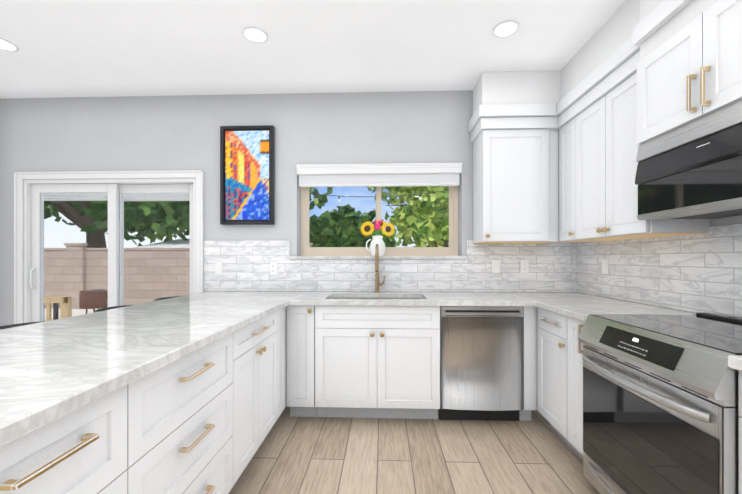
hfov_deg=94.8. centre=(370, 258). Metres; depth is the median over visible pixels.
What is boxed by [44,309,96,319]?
ground
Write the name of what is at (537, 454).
floor
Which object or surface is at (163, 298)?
stool
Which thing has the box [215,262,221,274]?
switch plate
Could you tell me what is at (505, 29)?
recessed light
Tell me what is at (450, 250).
window
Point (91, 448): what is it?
base cabinet
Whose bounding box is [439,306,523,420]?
dishwasher
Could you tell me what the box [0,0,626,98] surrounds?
ceiling
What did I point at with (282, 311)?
base cabinet
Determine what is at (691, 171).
microwave
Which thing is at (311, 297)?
countertop
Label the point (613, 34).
wall
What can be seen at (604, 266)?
switch plate
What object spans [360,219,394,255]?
vase
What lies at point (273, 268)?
electrical outlet plate
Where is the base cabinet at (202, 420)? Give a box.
[136,331,235,493]
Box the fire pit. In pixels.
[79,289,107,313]
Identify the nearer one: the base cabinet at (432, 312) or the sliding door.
the base cabinet at (432, 312)
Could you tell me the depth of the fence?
8.80 m
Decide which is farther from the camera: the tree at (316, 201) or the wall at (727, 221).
the tree at (316, 201)
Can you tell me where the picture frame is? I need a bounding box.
[220,125,274,224]
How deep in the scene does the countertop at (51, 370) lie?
1.19 m
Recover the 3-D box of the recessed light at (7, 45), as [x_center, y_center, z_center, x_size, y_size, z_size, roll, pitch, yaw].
[-2.629,-1.526,2.432,0.164,0.007,0.164,0,0,2]
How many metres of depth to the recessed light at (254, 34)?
2.33 m
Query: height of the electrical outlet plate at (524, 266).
0.116 m
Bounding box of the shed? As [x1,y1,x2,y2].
[131,239,189,247]
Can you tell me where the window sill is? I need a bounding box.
[289,256,466,258]
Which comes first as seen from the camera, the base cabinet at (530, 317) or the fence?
the base cabinet at (530, 317)
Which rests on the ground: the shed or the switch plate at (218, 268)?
the shed
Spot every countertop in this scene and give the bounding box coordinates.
[0,291,303,446]
[292,291,611,305]
[536,299,695,321]
[728,355,741,370]
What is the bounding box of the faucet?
[374,244,384,292]
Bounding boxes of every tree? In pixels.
[44,187,332,247]
[183,187,318,204]
[309,204,396,246]
[367,186,448,246]
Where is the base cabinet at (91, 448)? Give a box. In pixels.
[0,380,135,493]
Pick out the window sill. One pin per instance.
(380, 257)
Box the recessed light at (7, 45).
[0,38,17,51]
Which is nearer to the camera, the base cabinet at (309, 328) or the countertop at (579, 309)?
the countertop at (579, 309)
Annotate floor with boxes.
[228,406,599,493]
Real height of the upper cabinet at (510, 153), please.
1.001 m
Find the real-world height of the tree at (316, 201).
7.422 m
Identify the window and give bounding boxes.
[301,173,457,255]
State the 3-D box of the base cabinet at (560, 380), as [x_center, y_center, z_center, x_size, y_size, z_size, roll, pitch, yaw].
[1.438,0.781,0.857,0.650,0.875,3.248,0,0,2]
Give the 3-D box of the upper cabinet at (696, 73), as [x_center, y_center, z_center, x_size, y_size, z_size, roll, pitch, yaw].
[1.592,-0.830,1.446,0.403,0.442,0.761,0,0,2]
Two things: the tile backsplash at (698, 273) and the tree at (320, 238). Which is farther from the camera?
the tree at (320, 238)
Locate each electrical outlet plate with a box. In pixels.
[270,262,277,274]
[520,260,528,272]
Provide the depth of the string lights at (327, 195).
5.90 m
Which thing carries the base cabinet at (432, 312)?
on the floor
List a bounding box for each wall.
[0,90,577,325]
[473,71,552,140]
[553,0,717,103]
[578,216,741,312]
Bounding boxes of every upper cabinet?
[472,112,547,243]
[548,40,709,242]
[628,0,741,147]
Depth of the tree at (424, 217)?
12.09 m
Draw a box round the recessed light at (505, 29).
[493,20,518,37]
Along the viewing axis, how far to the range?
1.36 m
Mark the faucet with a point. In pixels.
(377, 283)
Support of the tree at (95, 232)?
on the ground
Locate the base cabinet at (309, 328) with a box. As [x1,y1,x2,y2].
[286,305,333,416]
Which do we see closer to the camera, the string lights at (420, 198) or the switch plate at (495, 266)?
the switch plate at (495, 266)
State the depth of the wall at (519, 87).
2.79 m
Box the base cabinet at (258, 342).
[236,310,279,480]
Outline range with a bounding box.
[578,313,741,493]
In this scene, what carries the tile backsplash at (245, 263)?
attached to the wall at (149, 133)
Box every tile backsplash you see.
[204,240,575,291]
[576,224,741,317]
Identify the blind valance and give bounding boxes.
[296,163,461,186]
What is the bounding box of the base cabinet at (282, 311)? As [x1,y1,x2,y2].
[280,307,285,414]
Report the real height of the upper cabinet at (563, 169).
1.001 m
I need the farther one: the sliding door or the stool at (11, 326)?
the sliding door
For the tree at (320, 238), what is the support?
on the ground
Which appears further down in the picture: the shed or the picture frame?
the shed
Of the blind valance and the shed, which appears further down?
the shed
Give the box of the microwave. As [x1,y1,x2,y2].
[635,100,741,219]
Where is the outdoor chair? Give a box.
[44,297,71,320]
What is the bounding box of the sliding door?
[14,170,203,323]
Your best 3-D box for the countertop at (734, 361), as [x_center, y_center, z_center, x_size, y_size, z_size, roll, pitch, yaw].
[1.406,0.322,-0.152,0.661,0.038,2.431,0,0,2]
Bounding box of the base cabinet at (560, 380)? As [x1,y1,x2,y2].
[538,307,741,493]
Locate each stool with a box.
[0,321,44,329]
[93,305,130,312]
[154,296,179,300]
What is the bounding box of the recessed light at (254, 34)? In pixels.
[243,27,267,42]
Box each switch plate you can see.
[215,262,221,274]
[492,260,499,272]
[602,259,607,273]
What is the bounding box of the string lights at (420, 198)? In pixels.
[398,190,448,199]
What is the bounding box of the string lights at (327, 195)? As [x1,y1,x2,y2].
[327,195,375,201]
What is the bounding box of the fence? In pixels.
[44,243,312,308]
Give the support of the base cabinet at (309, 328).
on the floor
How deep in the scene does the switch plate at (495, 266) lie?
3.08 m
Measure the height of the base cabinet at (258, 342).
0.876 m
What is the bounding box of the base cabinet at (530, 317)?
[519,306,537,420]
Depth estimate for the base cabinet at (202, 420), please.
1.28 m

